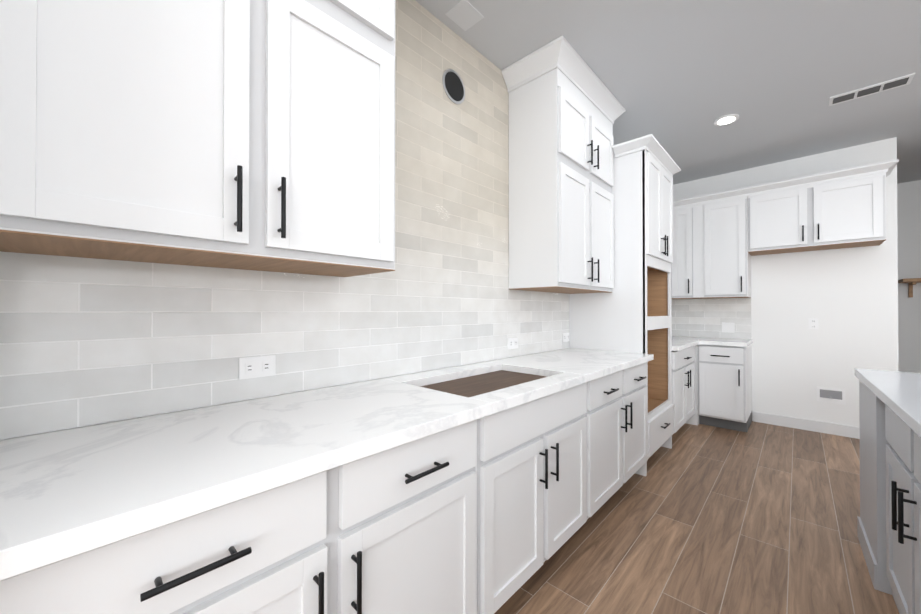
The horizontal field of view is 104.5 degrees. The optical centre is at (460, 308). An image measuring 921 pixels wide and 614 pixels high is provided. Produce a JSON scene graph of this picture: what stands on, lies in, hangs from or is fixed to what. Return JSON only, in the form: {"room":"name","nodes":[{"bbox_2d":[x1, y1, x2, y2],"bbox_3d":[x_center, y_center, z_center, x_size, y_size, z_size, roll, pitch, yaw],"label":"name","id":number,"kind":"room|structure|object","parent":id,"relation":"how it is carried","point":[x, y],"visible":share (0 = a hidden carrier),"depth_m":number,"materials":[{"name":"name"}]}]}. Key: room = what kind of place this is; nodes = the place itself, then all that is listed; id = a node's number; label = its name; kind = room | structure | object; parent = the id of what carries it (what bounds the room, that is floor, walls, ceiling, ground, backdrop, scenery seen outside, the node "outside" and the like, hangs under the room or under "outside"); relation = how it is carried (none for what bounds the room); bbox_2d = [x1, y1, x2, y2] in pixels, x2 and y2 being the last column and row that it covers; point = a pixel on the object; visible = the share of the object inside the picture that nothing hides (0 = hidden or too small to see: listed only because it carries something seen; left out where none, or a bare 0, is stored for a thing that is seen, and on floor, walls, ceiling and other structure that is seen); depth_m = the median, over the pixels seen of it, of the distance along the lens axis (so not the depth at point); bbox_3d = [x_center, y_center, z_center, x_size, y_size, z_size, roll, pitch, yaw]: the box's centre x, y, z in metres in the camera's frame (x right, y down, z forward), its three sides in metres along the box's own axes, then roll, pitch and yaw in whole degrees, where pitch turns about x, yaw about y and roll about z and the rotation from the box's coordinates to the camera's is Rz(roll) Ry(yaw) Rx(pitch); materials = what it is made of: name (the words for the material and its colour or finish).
{"room":"kitchen","nodes":[
{"label":"kitchen","id":0,"kind":"room"},
{"bbox_2d":[0,348,565,440],"bbox_3d":[-0.511,-0.175,1.698,0.200,2.840,8.950,0,-1,43],"label":"wall","id":1,"kind":"structure","parent":0,"point":[231,402],"depth_m":1.20,"materials":[{"name":"white tile"}]},
{"bbox_2d":[0,0,394,276],"bbox_3d":[-0.637,-0.868,1.090,0.439,1.458,1.021,0,-1,43],"label":"wall cabinet","id":2,"kind":"object","parent":1,"relation":"attached to","point":[257,135],"visible":1,"depth_m":0.88,"materials":[{"name":"white paint"}]},
{"bbox_2d":[0,0,569,439],"bbox_3d":[-0.108,-0.630,1.977,0.008,1.922,3.039,0,-1,43],"label":"wall tile","id":3,"kind":"structure","parent":1,"relation":"attached to","point":[88,342],"depth_m":1.49,"materials":[{"name":"white tile"}]},
{"bbox_2d":[239,355,275,379],"bbox_3d":[-0.736,0.212,1.295,0.008,0.075,0.120,0,-1,43],"label":"outlet","id":4,"kind":"object","parent":3,"relation":"attached to","point":[256,367],"visible":1,"depth_m":1.29,"materials":[{"name":"white plastic"}]},
{"bbox_2d":[442,69,464,103],"bbox_3d":[-0.036,-1.273,2.047,0.005,0.184,0.184,0,-1,43],"label":"vent duct","id":5,"kind":"object","parent":3,"relation":"attached to","point":[453,86],"visible":1,"depth_m":2.04,"materials":[{"name":"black metal"}]},
{"bbox_2d":[508,337,517,348],"bbox_3d":[0.363,0.240,2.458,0.008,0.075,0.120,0,-1,43],"label":"outlet","id":6,"kind":"object","parent":3,"relation":"attached to","point":[512,343],"visible":1,"depth_m":2.45,"materials":[{"name":"white plastic"}]},
{"bbox_2d":[562,333,568,341],"bbox_3d":[0.892,0.244,3.017,0.008,0.075,0.120,0,-1,43],"label":"outlet","id":7,"kind":"object","parent":3,"relation":"attached to","point":[565,337],"visible":1,"depth_m":3.01,"materials":[{"name":"white plastic"}]},
{"bbox_2d":[502,36,625,293],"bbox_3d":[0.794,-0.858,2.604,0.439,1.458,1.051,0,-1,43],"label":"wall cabinet","id":8,"kind":"object","parent":1,"relation":"attached to","point":[567,109],"visible":1,"depth_m":2.33,"materials":[{"name":"white paint"}]},
{"bbox_2d":[415,0,920,184],"bbox_3d":[2.392,-1.654,0.340,6.500,0.100,10.950,0,-1,43],"label":"ceiling","id":9,"kind":"structure","parent":0,"point":[677,78],"depth_m":2.33,"materials":[{"name":"grey paint"}]},
{"bbox_2d":[445,0,483,30],"bbox_3d":[0.023,-1.591,1.938,0.140,0.004,0.160,0,-1,43],"label":"ceiling plate","id":10,"kind":"object","parent":9,"relation":"attached to","point":[464,15],"visible":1,"depth_m":1.94,"materials":[{"name":"white paint"}]},
{"bbox_2d":[714,114,738,125],"bbox_3d":[2.229,-1.579,2.991,0.170,0.013,0.170,0,-1,43],"label":"recessed light","id":11,"kind":"object","parent":9,"relation":"in","point":[726,119],"visible":0.96,"depth_m":2.97,"materials":[{"name":"white plastic"}]},
{"bbox_2d":[829,73,914,105],"bbox_3d":[2.972,-1.584,2.598,0.400,0.009,0.150,0,-1,43],"label":"ceiling vent","id":12,"kind":"object","parent":9,"relation":"in","point":[874,89],"visible":1,"depth_m":2.58,"materials":[{"name":"white metal"}]},
{"bbox_2d":[494,421,898,613],"bbox_3d":[2.392,1.286,0.320,6.500,0.100,10.950,0,-1,43],"label":"floor","id":13,"kind":"structure","parent":0,"point":[758,518],"depth_m":1.93,"materials":[{"name":"brown wood"}]},
{"bbox_2d":[0,420,476,613],"bbox_3d":[-0.515,0.804,1.053,0.668,0.874,1.076,0,-1,43],"label":"base cabinet","id":14,"kind":"object","parent":13,"relation":"on","point":[391,531],"visible":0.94,"depth_m":0.81,"materials":[{"name":"white paint"}]},
{"bbox_2d":[0,348,653,580],"bbox_3d":[0.136,0.350,1.741,0.656,0.040,3.040,0,-1,43],"label":"countertop","id":15,"kind":"structure","parent":14,"relation":"on","point":[64,494],"depth_m":0.84,"materials":[{"name":"stone"}]},
{"bbox_2d":[476,382,586,613],"bbox_3d":[0.158,0.808,1.765,0.668,0.874,0.882,0,-1,43],"label":"base cabinet","id":16,"kind":"object","parent":13,"relation":"on","point":[531,487],"visible":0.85,"depth_m":1.46,"materials":[{"name":"white paint"}]},
{"bbox_2d":[585,362,647,518],"bbox_3d":[0.820,0.813,2.465,0.668,0.874,1.044,0,-1,43],"label":"base cabinet","id":17,"kind":"object","parent":13,"relation":"on","point":[616,414],"visible":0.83,"depth_m":2.17,"materials":[{"name":"white paint"}]},
{"bbox_2d":[569,134,680,475],"bbox_3d":[1.441,-0.003,3.123,0.674,2.515,0.883,0,-1,43],"label":"tall cabinet","id":18,"kind":"object","parent":13,"relation":"on","point":[631,312],"visible":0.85,"depth_m":2.82,"materials":[{"name":"white paint"}]},
{"bbox_2d":[672,346,694,434],"bbox_3d":[2.006,0.821,3.721,0.668,0.874,0.894,0,-1,43],"label":"base cabinet","id":19,"kind":"object","parent":13,"relation":"on","point":[683,382],"visible":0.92,"depth_m":3.46,"materials":[{"name":"white paint"}]},
{"bbox_2d":[685,344,751,431],"bbox_3d":[2.654,0.824,4.120,1.056,0.874,0.668,0,-1,43],"label":"base cabinet","id":20,"kind":"object","parent":13,"relation":"on","point":[723,386],"visible":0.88,"depth_m":3.70,"materials":[{"name":"white paint"}]},
{"bbox_2d":[672,336,752,350],"bbox_3d":[2.366,0.364,3.806,1.059,0.040,1.508,0,-1,43],"label":"countertop","id":21,"kind":"structure","parent":20,"relation":"on","point":[679,343],"depth_m":3.71,"materials":[{"name":"stone"}]},
{"bbox_2d":[857,380,920,613],"bbox_3d":[1.782,0.801,0.646,1.232,0.874,2.479,0,-1,43],"label":"kitchen island","id":22,"kind":"object","parent":13,"relation":"on","point":[889,527],"visible":0.96,"depth_m":1.44,"materials":[{"name":"grey paint"}]},
{"bbox_2d":[854,368,920,437],"bbox_3d":[1.791,0.343,0.640,1.267,0.040,2.540,0,-1,43],"label":"island countertop","id":23,"kind":"structure","parent":22,"relation":"on","point":[898,393],"depth_m":1.45,"materials":[{"name":"stone"}]},
{"bbox_2d":[673,137,898,426],"bbox_3d":[3.333,-0.159,4.084,2.110,2.840,0.200,0,-1,43],"label":"wall","id":24,"kind":"structure","parent":0,"point":[847,298],"depth_m":3.63,"materials":[{"name":"white paint"}]},
{"bbox_2d":[671,298,750,338],"bbox_3d":[2.883,0.104,4.365,1.048,0.484,0.008,0,-1,43],"label":"wall tile","id":25,"kind":"structure","parent":24,"relation":"attached to","point":[699,317],"depth_m":4.25,"materials":[{"name":"white tile"}]},
{"bbox_2d":[722,322,734,332],"bbox_3d":[3.107,0.221,4.141,0.120,0.115,0.007,0,-1,43],"label":"light switch","id":26,"kind":"object","parent":25,"relation":"attached to","point":[728,327],"visible":1,"depth_m":4.14,"materials":[{"name":"white plastic"}]},
{"bbox_2d":[671,159,898,298],"bbox_3d":[3.100,-0.688,3.865,2.052,1.135,0.424,0,-1,43],"label":"wall cabinet","id":27,"kind":"object","parent":24,"relation":"attached to","point":[720,239],"visible":0.98,"depth_m":3.64,"materials":[{"name":"white paint"}]},
{"bbox_2d":[753,411,859,438],"bbox_3d":[3.647,1.203,3.629,1.040,0.110,0.015,0,-1,43],"label":"baseboard","id":28,"kind":"structure","parent":24,"relation":"attached to","point":[819,426],"depth_m":3.68,"materials":[{"name":"white paint"}]},
{"bbox_2d":[809,318,818,329],"bbox_3d":[3.625,0.158,3.663,0.072,0.115,0.008,0,-1,43],"label":"outlet","id":29,"kind":"object","parent":24,"relation":"attached to","point":[813,323],"visible":1,"depth_m":3.66,"materials":[{"name":"white plastic"}]},
{"bbox_2d":[817,387,845,404],"bbox_3d":[3.704,0.872,3.568,0.200,0.150,0.030,0,-1,43],"label":"outlet box","id":30,"kind":"object","parent":24,"relation":"attached to","point":[831,395],"visible":1,"depth_m":3.57,"materials":[{"name":"white plastic"}]},
{"bbox_2d":[897,180,920,372],"bbox_3d":[5.837,-0.158,4.332,1.190,2.840,0.200,0,-1,43],"label":"wall","id":31,"kind":"structure","parent":0,"point":[909,255],"depth_m":4.44,"materials":[{"name":"white paint"}]},
{"bbox_2d":[898,278,920,296],"bbox_3d":[5.657,-0.249,4.171,0.650,0.220,0.278,0,-1,43],"label":"shelf","id":32,"kind":"object","parent":31,"relation":"attached to","point":[911,282],"visible":0.98,"depth_m":4.36,"materials":[{"name":"brown wood"}]}
]}

